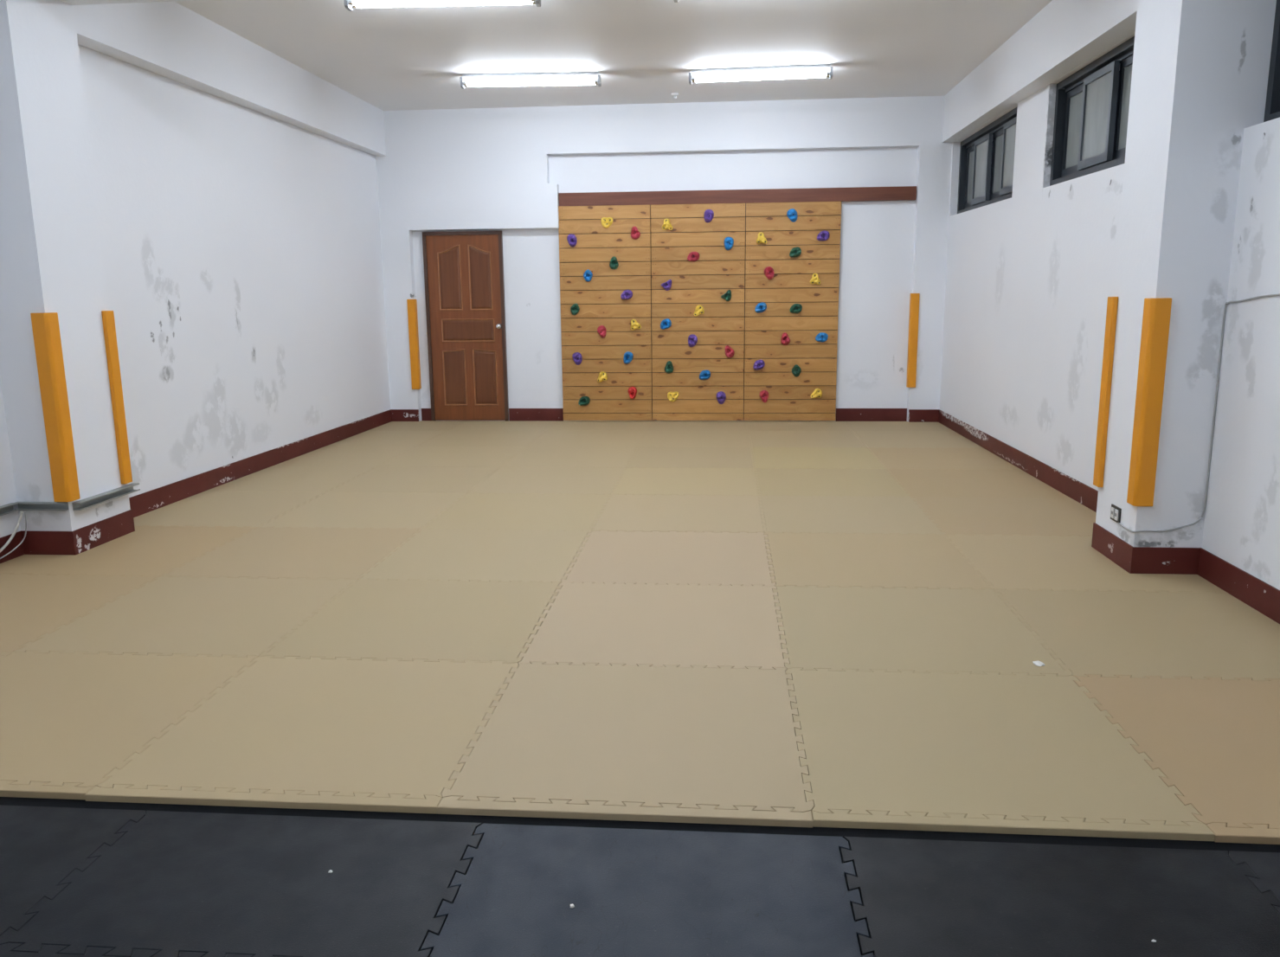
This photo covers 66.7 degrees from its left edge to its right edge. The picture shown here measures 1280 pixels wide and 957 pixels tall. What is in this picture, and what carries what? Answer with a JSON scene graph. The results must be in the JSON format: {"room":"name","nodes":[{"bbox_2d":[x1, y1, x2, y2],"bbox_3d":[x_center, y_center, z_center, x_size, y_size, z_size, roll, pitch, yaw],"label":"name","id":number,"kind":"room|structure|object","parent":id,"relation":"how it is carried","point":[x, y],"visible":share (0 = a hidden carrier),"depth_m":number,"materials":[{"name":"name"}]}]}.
{"room":"exercise studio","nodes":[
{"label":"exercise studio","id":0,"kind":"room"},
{"bbox_2d":[0,0,130,531],"bbox_3d":[-3.292,-1.190,5.195,0.540,3.210,0.520,0,11,5],"label":"wall pillar","id":1,"kind":"structure","parent":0,"point":[51,256],"depth_m":5.08,"materials":[{"name":"paint"}]},
{"bbox_2d":[13,501,68,511],"bbox_3d":[-3.177,0.147,5.161,0.282,0.042,0.033,0,11,5],"label":"conduit","id":2,"kind":"object","parent":1,"relation":"attached to","point":[52,506],"visible":1,"depth_m":5.17,"materials":[{"name":"silver metal"}]},
{"bbox_2d":[0,511,23,553],"bbox_3d":[-3.315,0.326,4.972,0.046,0.241,0.405,2,11,12],"label":"power cable","id":3,"kind":"object","parent":2,"relation":"hanging from","point":[9,541],"visible":1,"depth_m":5.12,"materials":[{"name":"white plastic"}]},
{"bbox_2d":[30,312,80,501],"bbox_3d":[-3.054,-0.367,5.087,0.088,0.986,0.088,0,11,5],"label":"guard","id":4,"kind":"object","parent":1,"relation":"attached to","point":[45,325],"visible":1,"depth_m":5.06,"materials":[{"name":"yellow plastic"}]},
{"bbox_2d":[71,482,140,510],"bbox_3d":[-2.983,0.099,5.454,0.044,0.042,0.540,0,11,5],"label":"conduit","id":5,"kind":"object","parent":1,"relation":"attached to","point":[89,502],"visible":1,"depth_m":5.42,"materials":[{"name":"silver metal"}]},
{"bbox_2d":[101,310,132,484],"bbox_3d":[-3.012,-0.459,5.560,0.088,0.986,0.088,0,11,5],"label":"guard","id":6,"kind":"object","parent":1,"relation":"attached to","point":[108,321],"visible":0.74,"depth_m":5.54,"materials":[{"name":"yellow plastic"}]},
{"bbox_2d":[0,44,390,537],"bbox_3d":[-3.435,-1.008,4.262,0.438,3.210,12.600,0,11,5],"label":"wall","id":7,"kind":"structure","parent":0,"point":[241,246],"depth_m":7.08,"materials":[{"name":"paint"}]},
{"bbox_2d":[0,502,19,516],"bbox_3d":[-3.365,0.278,4.486,0.033,0.042,1.362,0,11,5],"label":"conduit","id":8,"kind":"object","parent":7,"relation":"attached to","point":[6,509],"visible":1,"depth_m":5.10,"materials":[{"name":"silver metal"}]},
{"bbox_2d":[0,409,392,563],"bbox_3d":[-3.238,0.510,4.437,0.298,0.158,12.400,0,11,5],"label":"baseboard","id":9,"kind":"structure","parent":7,"relation":"attached to","point":[79,541],"depth_m":6.38,"materials":[{"name":"red paint"}]},
{"bbox_2d":[175,0,1052,110],"bbox_3d":[-0.329,-2.673,3.718,7.000,0.200,13.100,0,11,5],"label":"ceiling","id":10,"kind":"structure","parent":0,"point":[642,51],"depth_m":7.32,"materials":[{"name":"paint"}]},
{"bbox_2d":[60,0,199,5],"bbox_3d":[-0.341,-2.592,4.635,5.430,0.305,0.540,0,11,5],"label":"ceiling beam","id":11,"kind":"structure","parent":10,"relation":"attached to","point":[69,2],"depth_m":5.11,"materials":[{"name":"paint"}]},
{"bbox_2d":[73,1,385,155],"bbox_3d":[-2.951,-3.064,7.562,0.270,0.435,4.880,0,11,5],"label":"ceiling beam","id":12,"kind":"structure","parent":10,"relation":"attached to","point":[170,40],"depth_m":6.76,"materials":[{"name":"paint"}]},
{"bbox_2d":[343,0,540,11],"bbox_3d":[-1.204,-2.936,5.942,1.190,0.107,0.108,0,11,2],"label":"fluorescent light","id":13,"kind":"object","parent":10,"relation":"attached to","point":[350,5],"visible":1,"depth_m":5.92,"materials":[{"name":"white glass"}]},
{"bbox_2d":[459,71,601,89],"bbox_3d":[-0.929,-3.391,8.283,1.190,0.107,0.108,0,11,1],"label":"fluorescent light","id":14,"kind":"object","parent":10,"relation":"attached to","point":[575,74],"visible":1,"depth_m":8.25,"materials":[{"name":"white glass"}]},
{"bbox_2d":[688,64,832,84],"bbox_3d":[1.006,-3.384,8.146,1.190,0.107,0.108,1,11,7],"label":"fluorescent light","id":15,"kind":"object","parent":10,"relation":"attached to","point":[820,67],"visible":1,"depth_m":8.12,"materials":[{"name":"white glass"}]},
{"bbox_2d":[942,0,1138,142],"bbox_3d":[2.902,-3.020,7.008,0.332,0.433,4.980,0,11,5],"label":"ceiling beam","id":16,"kind":"structure","parent":10,"relation":"attached to","point":[1064,35],"depth_m":6.64,"materials":[{"name":"paint"}]},
{"bbox_2d":[0,797,1279,956],"bbox_3d":[-0.294,0.670,4.364,7.000,0.210,13.100,0,11,5],"label":"floor","id":17,"kind":"structure","parent":0,"point":[833,832],"depth_m":2.55,"materials":[{"name":"black"}]},
{"bbox_2d":[0,780,96,799],"bbox_3d":[-2.038,0.878,2.780,0.999,0.020,0.055,0,11,5],"label":"border strip","id":18,"kind":"object","parent":17,"relation":"on","point":[35,789],"visible":0.97,"depth_m":2.73,"materials":[{"name":"beige plastic"}]},
{"bbox_2d":[0,804,146,936],"bbox_3d":[-1.839,0.961,2.412,0.965,0.012,0.572,0,11,5],"label":"rubber mat","id":19,"kind":"object","parent":17,"relation":"on","point":[40,846],"visible":1,"depth_m":2.48,"materials":[{"name":"rubber"}]},
{"bbox_2d":[0,572,159,651],"bbox_3d":[-2.889,0.585,4.345,0.988,0.020,1.036,0,11,5],"label":"mat","id":20,"kind":"object","parent":17,"relation":"on","point":[32,607],"visible":0.89,"depth_m":4.45,"materials":[{"name":"beige plastic"}]},
{"bbox_2d":[0,525,257,576],"bbox_3d":[-2.802,0.392,5.339,0.988,0.020,1.036,0,11,5],"label":"mat","id":21,"kind":"object","parent":17,"relation":"on","point":[148,550],"visible":0.76,"depth_m":5.20,"materials":[{"name":"beige plastic"}]},
{"bbox_2d":[0,650,258,787],"bbox_3d":[-1.994,0.781,3.280,1.018,0.019,1.005,0,11,5],"label":"mat","id":22,"kind":"object","parent":17,"relation":"on","point":[76,717],"visible":0.88,"depth_m":3.29,"materials":[{"name":"beige plastic"}]},
{"bbox_2d":[0,943,284,956],"bbox_3d":[-0.969,1.109,1.599,0.960,0.012,0.975,0,11,5],"label":"rubber mat","id":23,"kind":"object","parent":17,"relation":"on","point":[6,949],"visible":1,"depth_m":2.08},
{"bbox_2d":[13,575,358,657],"bbox_3d":[-1.908,0.591,4.260,1.019,0.020,1.036,0,11,5],"label":"mat","id":24,"kind":"object","parent":17,"relation":"on","point":[241,617],"visible":0.85,"depth_m":4.17,"materials":[{"name":"beige plastic"}]},
{"bbox_2d":[133,490,324,527],"bbox_3d":[-2.679,0.199,6.331,0.916,0.020,1.036,0,11,5],"label":"mat","id":25,"kind":"object","parent":17,"relation":"on","point":[213,508],"visible":0.81,"depth_m":6.27,"materials":[{"name":"beige plastic"}]},
{"bbox_2d":[0,810,482,956],"bbox_3d":[-0.905,0.967,2.331,0.960,0.012,0.572,0,11,5],"label":"rubber mat","id":26,"kind":"object","parent":17,"relation":"on","point":[215,884],"visible":1,"depth_m":2.29,"materials":[{"name":"rubber"}]},
{"bbox_2d":[84,784,442,813],"bbox_3d":[-1.042,0.884,2.691,0.999,0.020,0.061,0,11,5],"label":"border strip","id":27,"kind":"object","parent":17,"relation":"on","point":[187,795],"visible":1,"depth_m":2.67,"materials":[{"name":"beige plastic"}]},
{"bbox_2d":[160,527,420,579],"bbox_3d":[-1.821,0.397,5.255,1.019,0.020,1.036,0,11,5],"label":"mat","id":28,"kind":"object","parent":17,"relation":"on","point":[332,553],"visible":0.92,"depth_m":5.18,"materials":[{"name":"beige plastic"}]},
{"bbox_2d":[205,465,377,492],"bbox_3d":[-2.582,0.005,7.325,0.895,0.020,1.036,0,11,5],"label":"mat","id":29,"kind":"object","parent":17,"relation":"on","point":[305,479],"visible":0.84,"depth_m":7.27,"materials":[{"name":"beige plastic"}]},
{"bbox_2d":[96,656,518,798],"bbox_3d":[-0.998,0.787,3.194,1.019,0.019,1.006,0,11,5],"label":"mat","id":30,"kind":"object","parent":17,"relation":"on","point":[312,725],"visible":0.88,"depth_m":3.08,"materials":[{"name":"beige plastic"}]},
{"bbox_2d":[275,445,414,466],"bbox_3d":[-2.484,-0.187,8.319,0.874,0.019,1.036,0,11,5],"label":"mat","id":31,"kind":"object","parent":17,"relation":"on","point":[332,455],"visible":0.84,"depth_m":8.27,"materials":[{"name":"beige plastic"}]},
{"bbox_2d":[259,492,467,528],"bbox_3d":[-1.734,0.204,6.250,1.019,0.020,1.036,0,11,5],"label":"mat","id":32,"kind":"object","parent":17,"relation":"on","point":[342,510],"visible":0.88,"depth_m":6.19,"materials":[{"name":"beige plastic"}]},
{"bbox_2d":[326,430,448,446],"bbox_3d":[-2.387,-0.380,9.312,0.853,0.019,1.036,0,11,5],"label":"mat","id":33,"kind":"object","parent":17,"relation":"on","point":[382,438],"visible":0.76,"depth_m":9.27,"materials":[{"name":"beige plastic"}]},
{"bbox_2d":[259,578,562,663],"bbox_3d":[-0.912,0.597,4.174,1.018,0.020,1.035,0,11,5],"label":"mat","id":34,"kind":"object","parent":17,"relation":"on","point":[433,620],"visible":0.91,"depth_m":4.08,"materials":[{"name":"beige plastic"}]},
{"bbox_2d":[369,420,466,430],"bbox_3d":[-2.303,-0.544,10.157,0.832,0.020,0.730,0,11,5],"label":"mat","id":35,"kind":"object","parent":17,"relation":"on","point":[422,425],"visible":0.8,"depth_m":10.14,"materials":[{"name":"beige plastic"}]},
{"bbox_2d":[358,528,591,583],"bbox_3d":[-0.825,0.404,5.169,1.019,0.020,1.036,0,11,5],"label":"mat","id":36,"kind":"object","parent":17,"relation":"on","point":[443,555],"visible":0.88,"depth_m":5.10,"materials":[{"name":"beige plastic"}]},
{"bbox_2d":[416,430,546,446],"bbox_3d":[-1.473,-0.375,9.234,1.019,0.020,1.036,0,11,5],"label":"mat","id":37,"kind":"object","parent":17,"relation":"on","point":[454,438],"visible":0.84,"depth_m":9.19,"materials":[{"name":"beige plastic"}]},
{"bbox_2d":[448,420,557,430],"bbox_3d":[-1.399,-0.539,10.079,1.019,0.020,0.730,0,11,5],"label":"mat","id":38,"kind":"object","parent":17,"relation":"on","point":[468,425],"visible":0.84,"depth_m":10.07,"materials":[{"name":"beige plastic"}]},
{"bbox_2d":[421,493,611,531],"bbox_3d":[-0.738,0.211,6.164,1.019,0.019,1.036,0,11,5],"label":"mat","id":39,"kind":"object","parent":17,"relation":"on","point":[518,511],"visible":0.88,"depth_m":6.10,"materials":[{"name":"beige plastic"}]},
{"bbox_2d":[546,421,652,430],"bbox_3d":[-0.403,-0.533,9.993,1.019,0.020,0.730,0,11,5],"label":"mat","id":40,"kind":"object","parent":17,"relation":"on","point":[563,426],"visible":0.76,"depth_m":9.96,"materials":[{"name":"beige plastic"}]},
{"bbox_2d":[437,796,812,827],"bbox_3d":[-0.045,0.890,2.605,0.999,0.020,0.061,0,11,5],"label":"border strip","id":41,"kind":"object","parent":17,"relation":"on","point":[485,806],"visible":1,"depth_m":2.59,"materials":[{"name":"beige plastic"}]},
{"bbox_2d":[441,662,814,812],"bbox_3d":[-0.001,0.793,3.108,1.018,0.020,1.005,0,11,5],"label":"mat","id":42,"kind":"object","parent":17,"relation":"on","point":[724,737],"visible":0.94,"depth_m":2.99,"materials":[{"name":"beige plastic"}]},
{"bbox_2d":[420,823,874,956],"bbox_3d":[0.028,0.972,2.251,0.959,0.012,0.569,0,11,5],"label":"rubber mat","id":43,"kind":"object","parent":17,"relation":"on","point":[633,892],"visible":1,"depth_m":2.25,"materials":[{"name":"rubber"}]},
{"bbox_2d":[518,581,789,669],"bbox_3d":[0.084,0.603,4.088,1.018,0.020,1.035,0,11,5],"label":"mat","id":44,"kind":"object","parent":17,"relation":"on","point":[711,626],"visible":0.89,"depth_m":4.00,"materials":[{"name":"beige plastic"}]},
{"bbox_2d":[560,530,775,585],"bbox_3d":[0.171,0.410,5.083,1.018,0.019,1.035,0,11,5],"label":"mat","id":45,"kind":"object","parent":17,"relation":"on","point":[724,558],"visible":0.9,"depth_m":5.01,"materials":[{"name":"beige plastic"}]},
{"bbox_2d":[590,494,766,533],"bbox_3d":[0.258,0.217,6.078,1.019,0.020,1.036,0,11,5],"label":"mat","id":46,"kind":"object","parent":17,"relation":"on","point":[627,512],"visible":0.89,"depth_m":6.01,"materials":[{"name":"beige plastic"}]},
{"bbox_2d":[610,467,760,495],"bbox_3d":[0.345,0.024,7.072,1.019,0.020,1.036,0,11,5],"label":"mat","id":47,"kind":"object","parent":17,"relation":"on","point":[635,480],"visible":0.9,"depth_m":7.02,"materials":[{"name":"beige plastic"}]},
{"bbox_2d":[625,446,755,468],"bbox_3d":[0.432,-0.170,8.067,1.019,0.020,1.036,0,11,5],"label":"mat","id":48,"kind":"object","parent":17,"relation":"on","point":[652,457],"visible":0.86,"depth_m":8.02,"materials":[{"name":"beige plastic"}]},
{"bbox_2d":[646,421,749,430],"bbox_3d":[0.593,-0.526,9.907,1.019,0.020,0.730,0,11,5],"label":"mat","id":49,"kind":"object","parent":17,"relation":"on","point":[655,426],"visible":0.79,"depth_m":9.88,"materials":[{"name":"beige plastic"}]},
{"bbox_2d":[746,421,852,430],"bbox_3d":[1.589,-0.520,9.821,1.019,0.020,0.730,0,11,5],"label":"mat","id":50,"kind":"object","parent":17,"relation":"on","point":[753,426],"visible":0.84,"depth_m":9.80,"materials":[{"name":"beige plastic"}]},
{"bbox_2d":[753,468,910,496],"bbox_3d":[1.342,0.030,6.987,1.019,0.019,1.036,0,11,5],"label":"mat","id":51,"kind":"object","parent":17,"relation":"on","point":[836,482],"visible":0.87,"depth_m":6.93,"materials":[{"name":"beige plastic"}]},
{"bbox_2d":[758,495,945,534],"bbox_3d":[1.255,0.223,5.992,1.019,0.020,1.036,0,11,5],"label":"mat","id":52,"kind":"object","parent":17,"relation":"on","point":[782,513],"visible":0.84,"depth_m":5.93,"materials":[{"name":"beige plastic"}]},
{"bbox_2d":[763,532,993,589],"bbox_3d":[1.168,0.416,4.997,1.019,0.020,1.036,0,11,5],"label":"mat","id":53,"kind":"object","parent":17,"relation":"on","point":[802,559],"visible":0.9,"depth_m":4.92,"materials":[{"name":"beige plastic"}]},
{"bbox_2d":[842,421,952,431],"bbox_3d":[2.564,-0.514,9.737,0.976,0.020,0.730,0,11,5],"label":"mat","id":54,"kind":"object","parent":17,"relation":"on","point":[854,426],"visible":0.81,"depth_m":9.71,"materials":[{"name":"beige plastic"}]},
{"bbox_2d":[852,430,983,448],"bbox_3d":[2.499,-0.350,8.891,0.994,0.020,1.036,0,11,5],"label":"mat","id":55,"kind":"object","parent":17,"relation":"on","point":[871,439],"visible":0.88,"depth_m":8.85,"materials":[{"name":"beige plastic"}]},
{"bbox_2d":[772,585,1072,675],"bbox_3d":[1.081,0.609,4.002,1.019,0.019,1.036,0,11,5],"label":"mat","id":56,"kind":"object","parent":17,"relation":"on","point":[920,630],"visible":0.88,"depth_m":3.91,"materials":[{"name":"beige plastic"}]},
{"bbox_2d":[867,447,1021,469],"bbox_3d":[2.421,-0.157,7.896,1.012,0.020,1.036,0,11,5],"label":"mat","id":57,"kind":"object","parent":17,"relation":"on","point":[891,458],"visible":0.85,"depth_m":7.84,"materials":[{"name":"beige plastic"}]},
{"bbox_2d":[886,469,1068,498],"bbox_3d":[2.344,0.036,6.900,1.031,0.019,1.036,0,11,5],"label":"mat","id":58,"kind":"object","parent":17,"relation":"on","point":[1002,483],"visible":0.86,"depth_m":6.85,"materials":[{"name":"beige plastic"}]},
{"bbox_2d":[785,668,1203,825],"bbox_3d":[0.995,0.799,3.022,1.019,0.019,1.006,0,11,5],"label":"mat","id":59,"kind":"object","parent":17,"relation":"on","point":[935,743],"visible":0.8,"depth_m":2.91,"materials":[{"name":"beige plastic"}]},
{"bbox_2d":[910,496,1096,536],"bbox_3d":[2.266,0.229,5.905,1.049,0.020,1.036,0,11,5],"label":"mat","id":60,"kind":"object","parent":17,"relation":"on","point":[991,516],"visible":0.77,"depth_m":5.88,"materials":[{"name":"beige plastic"}]},
{"bbox_2d":[811,809,1215,841],"bbox_3d":[0.951,0.896,2.521,0.999,0.020,0.057,0,11,5],"label":"border strip","id":61,"kind":"object","parent":17,"relation":"on","point":[840,819],"visible":1,"depth_m":2.50,"materials":[{"name":"beige plastic"}]},
{"bbox_2d":[840,836,1279,956],"bbox_3d":[0.964,0.978,2.170,0.967,0.012,0.571,0,11,5],"label":"rubber mat","id":62,"kind":"object","parent":17,"relation":"on","point":[920,897],"visible":1,"depth_m":2.22,"materials":[{"name":"rubber"}]},
{"bbox_2d":[945,533,1227,593],"bbox_3d":[2.179,0.422,4.910,1.050,0.020,1.036,0,11,5],"label":"mat","id":63,"kind":"object","parent":17,"relation":"on","point":[1055,562],"visible":0.85,"depth_m":4.78,"materials":[{"name":"beige plastic"}]},
{"bbox_2d":[993,588,1279,681],"bbox_3d":[2.082,0.615,3.916,1.028,0.019,1.036,0,11,5],"label":"mat","id":64,"kind":"object","parent":17,"relation":"on","point":[1165,634],"visible":0.83,"depth_m":3.87,"materials":[{"name":"beige plastic"}]},
{"bbox_2d":[1073,675,1279,829],"bbox_3d":[1.996,0.805,2.936,1.027,0.019,1.005,0,11,5],"label":"mat","id":65,"kind":"object","parent":17,"relation":"on","point":[1216,741],"visible":0.87,"depth_m":2.99,"materials":[{"name":"beige plastic"}]},
{"bbox_2d":[1205,823,1279,844],"bbox_3d":[1.957,0.903,2.432,1.018,0.020,0.061,0,11,5],"label":"border strip","id":66,"kind":"object","parent":17,"relation":"on","point":[1257,833],"visible":0.97,"depth_m":2.45,"materials":[{"name":"beige plastic"}]},
{"bbox_2d":[1228,850,1279,914],"bbox_3d":[1.925,0.984,2.087,1.012,0.012,0.572,0,11,5],"label":"rubber mat","id":67,"kind":"object","parent":17,"relation":"on","point":[1265,866],"visible":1,"depth_m":2.34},
{"bbox_2d":[375,96,952,421],"bbox_3d":[0.169,-2.176,10.110,6.500,3.210,0.300,0,11,5],"label":"wall","id":68,"kind":"structure","parent":0,"point":[504,170],"depth_m":9.88,"materials":[{"name":"paint"}]},
{"bbox_2d":[406,299,421,389],"bbox_3d":[-2.400,-1.424,10.342,0.081,0.947,0.081,0,11,5],"label":"guard","id":69,"kind":"object","parent":68,"relation":"attached to","point":[412,304],"visible":1,"depth_m":10.31,"materials":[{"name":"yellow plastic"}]},
{"bbox_2d":[422,231,508,420],"bbox_3d":[-1.846,-1.581,10.298,0.842,2.012,0.100,0,11,5],"label":"door","id":70,"kind":"structure","parent":68,"relation":"in","point":[464,282],"depth_m":10.31,"materials":[{"name":"brown wood"}]},
{"bbox_2d":[391,408,939,422],"bbox_3d":[0.198,-0.658,10.296,5.769,0.158,0.108,0,11,5],"label":"baseboard","id":71,"kind":"structure","parent":68,"relation":"attached to","point":[534,414],"depth_m":10.18,"materials":[{"name":"red paint"}]},
{"bbox_2d":[558,200,841,420],"bbox_3d":[0.600,-1.703,10.084,2.871,2.218,0.055,0,11,5],"label":"wall","id":72,"kind":"structure","parent":68,"relation":"attached to","point":[789,395],"depth_m":10.05,"materials":[{"name":"brown wood"}]},
{"bbox_2d":[566,233,577,247],"bbox_3d":[-0.702,-2.446,9.993,0.102,0.132,0.064,0,11,5],"label":"hold","id":73,"kind":"object","parent":72,"relation":"attached to","point":[572,240],"visible":1,"depth_m":9.99,"materials":[{"name":"purple plastic"}]},
{"bbox_2d":[572,352,582,365],"bbox_3d":[-0.662,-1.258,10.222,0.102,0.133,0.061,0,11,5],"label":"hold","id":74,"kind":"object","parent":72,"relation":"attached to","point":[577,357],"visible":1,"depth_m":10.22,"materials":[{"name":"purple plastic"}]},
{"bbox_2d":[601,217,612,228],"bbox_3d":[-0.338,-2.614,9.937,0.124,0.109,0.048,0,11,5],"label":"hold","id":75,"kind":"object","parent":72,"relation":"attached to","point":[606,221],"visible":1,"depth_m":9.93,"materials":[{"name":"yellow plastic"}]},
{"bbox_2d":[620,289,632,299],"bbox_3d":[-0.141,-1.897,10.048,0.124,0.099,0.070,0,11,5],"label":"hold","id":76,"kind":"object","parent":72,"relation":"attached to","point":[627,294],"visible":1,"depth_m":10.04,"materials":[{"name":"purple plastic"}]},
{"bbox_2d":[623,351,633,364],"bbox_3d":[-0.124,-1.260,10.171,0.102,0.130,0.068,0,11,5],"label":"hold","id":77,"kind":"object","parent":72,"relation":"attached to","point":[628,356],"visible":1,"depth_m":10.17,"materials":[{"name":"blue plastic"}]},
{"bbox_2d":[667,392,679,402],"bbox_3d":[0.347,-0.856,10.219,0.124,0.109,0.047,0,11,5],"label":"hold","id":78,"kind":"object","parent":72,"relation":"attached to","point":[672,396],"visible":1,"depth_m":10.21,"materials":[{"name":"yellow plastic"}]},
{"bbox_2d":[688,334,697,347],"bbox_3d":[0.545,-1.425,10.081,0.100,0.132,0.066,0,11,5],"label":"hold","id":79,"kind":"object","parent":72,"relation":"attached to","point":[692,339],"visible":1,"depth_m":10.08,"materials":[{"name":"purple plastic"}]},
{"bbox_2d":[687,251,699,261],"bbox_3d":[0.542,-2.265,9.922,0.124,0.099,0.059,0,11,5],"label":"hold","id":80,"kind":"object","parent":72,"relation":"attached to","point":[693,256],"visible":1,"depth_m":9.92,"materials":[{"name":"red plastic"}]},
{"bbox_2d":[704,209,713,222],"bbox_3d":[0.697,-2.655,9.832,0.100,0.132,0.060,0,11,5],"label":"hold","id":81,"kind":"object","parent":72,"relation":"attached to","point":[709,214],"visible":1,"depth_m":9.83,"materials":[{"name":"purple plastic"}]},
{"bbox_2d":[716,391,726,404],"bbox_3d":[0.847,-0.841,10.170,0.101,0.132,0.062,0,11,5],"label":"hold","id":82,"kind":"object","parent":72,"relation":"attached to","point":[721,396],"visible":1,"depth_m":10.16,"materials":[{"name":"purple plastic"}]},
{"bbox_2d":[724,237,733,250],"bbox_3d":[0.902,-2.385,9.869,0.100,0.132,0.056,0,11,5],"label":"hold","id":83,"kind":"object","parent":72,"relation":"attached to","point":[729,241],"visible":1,"depth_m":9.86,"materials":[{"name":"blue plastic"}]},
{"bbox_2d":[754,302,766,312],"bbox_3d":[1.238,-1.750,9.958,0.119,0.105,0.066,0,11,5],"label":"hold","id":84,"kind":"object","parent":72,"relation":"attached to","point":[761,307],"visible":1,"depth_m":9.96,"materials":[{"name":"blue plastic"}]},
{"bbox_2d":[764,266,774,279],"bbox_3d":[1.312,-2.088,9.886,0.105,0.132,0.064,0,11,5],"label":"hold","id":85,"kind":"object","parent":72,"relation":"attached to","point":[768,271],"visible":1,"depth_m":9.88,"materials":[{"name":"red plastic"}]},
{"bbox_2d":[786,208,797,222],"bbox_3d":[1.529,-2.642,9.762,0.107,0.131,0.060,0,11,5],"label":"hold","id":86,"kind":"object","parent":72,"relation":"attached to","point":[792,214],"visible":1,"depth_m":9.76,"materials":[{"name":"blue plastic"}]},
{"bbox_2d":[789,246,801,257],"bbox_3d":[1.571,-2.287,9.829,0.121,0.104,0.058,0,11,5],"label":"hold","id":87,"kind":"object","parent":72,"relation":"attached to","point":[795,252],"visible":1,"depth_m":9.82,"materials":[{"name":"green plastic"}]},
{"bbox_2d":[789,303,802,313],"bbox_3d":[1.594,-1.736,9.934,0.126,0.098,0.056,0,11,5],"label":"hold","id":88,"kind":"object","parent":72,"relation":"attached to","point":[795,308],"visible":1,"depth_m":9.93,"materials":[{"name":"green plastic"}]},
{"bbox_2d":[815,332,828,342],"bbox_3d":[1.863,-1.444,9.964,0.128,0.099,0.063,0,11,5],"label":"hold","id":89,"kind":"object","parent":72,"relation":"attached to","point":[821,337],"visible":1,"depth_m":9.96,"materials":[{"name":"blue plastic"}]},
{"bbox_2d":[816,231,829,240],"bbox_3d":[1.842,-2.439,9.772,0.123,0.099,0.063,0,11,5],"label":"hold","id":90,"kind":"object","parent":72,"relation":"attached to","point":[823,235],"visible":1,"depth_m":9.77,"materials":[{"name":"purple plastic"}]},
{"bbox_2d":[558,186,916,205],"bbox_3d":[0.956,-2.848,9.828,3.582,0.130,0.061,0,11,5],"label":"wooden beam","id":91,"kind":"structure","parent":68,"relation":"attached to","point":[902,193],"depth_m":9.79,"materials":[{"name":"brown wood"}]},
{"bbox_2d":[906,293,919,387],"bbox_3d":[2.775,-1.402,9.894,0.081,0.947,0.081,0,11,5],"label":"guard","id":92,"kind":"object","parent":68,"relation":"attached to","point":[914,298],"visible":1,"depth_m":9.86,"materials":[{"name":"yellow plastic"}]},
{"bbox_2d":[939,32,1279,590],"bbox_3d":[2.724,-0.970,3.731,0.379,3.210,12.600,0,11,5],"label":"wall","id":93,"kind":"structure","parent":0,"point":[1031,274],"depth_m":6.33,"materials":[{"name":"paint"}]},
{"bbox_2d":[957,106,1017,213],"bbox_3d":[3.090,-2.739,8.544,0.110,0.696,2.004,0,11,5],"label":"window","id":94,"kind":"structure","parent":93,"relation":"in","point":[975,151],"depth_m":8.55,"materials":[{"name":"glass"}]},
{"bbox_2d":[1049,36,1134,186],"bbox_3d":[2.881,-2.222,5.877,0.110,0.696,1.994,0,11,5],"label":"window","id":95,"kind":"structure","parent":93,"relation":"in","point":[1083,130],"depth_m":6.17,"materials":[{"name":"grey metal"}]},
{"bbox_2d":[938,409,1279,623],"bbox_3d":[2.465,0.545,3.945,0.343,0.158,12.400,0,11,5],"label":"baseboard","id":96,"kind":"structure","parent":93,"relation":"attached to","point":[1257,594],"depth_m":4.66,"materials":[{"name":"red paint"}]},
{"bbox_2d":[1263,0,1279,122],"bbox_3d":[2.691,-1.694,3.197,0.110,0.711,2.019,0,11,5],"label":"window","id":97,"kind":"structure","parent":93,"relation":"in","point":[1272,104],"depth_m":4.18,"materials":[{"name":"grey metal"}]},
{"bbox_2d":[1095,0,1276,547],"bbox_3d":[2.674,-1.137,4.597,0.610,3.210,0.490,0,11,5],"label":"wall pillar","id":98,"kind":"structure","parent":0,"point":[1200,68],"depth_m":4.43,"materials":[{"name":"paint"}]},
{"bbox_2d":[1093,296,1118,487],"bbox_3d":[2.415,-0.438,4.987,0.088,0.971,0.088,0,11,5],"label":"guard","id":99,"kind":"object","parent":98,"relation":"attached to","point":[1112,303],"visible":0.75,"depth_m":4.96,"materials":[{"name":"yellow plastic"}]},
{"bbox_2d":[1110,503,1121,523],"bbox_3d":[2.374,0.176,4.863,0.013,0.076,0.110,0,11,5],"label":"wall socket","id":100,"kind":"object","parent":98,"relation":"attached to","point":[1115,511],"visible":1,"depth_m":4.85,"materials":[{"name":"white plastic"}]},
{"bbox_2d":[1126,297,1171,506],"bbox_3d":[2.376,-0.351,4.544,0.088,0.968,0.088,0,11,5],"label":"guard","id":101,"kind":"object","parent":98,"relation":"attached to","point":[1156,311],"visible":1,"depth_m":4.51,"materials":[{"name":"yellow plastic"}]},
{"bbox_2d":[1118,293,1279,533],"bbox_3d":[2.464,-0.206,4.063,0.320,1.140,1.315,0,11,5],"label":"cable","id":102,"kind":"object","parent":98,"relation":"attached to","point":[1277,294],"visible":1,"depth_m":4.51,"materials":[{"name":"grey plastic"}]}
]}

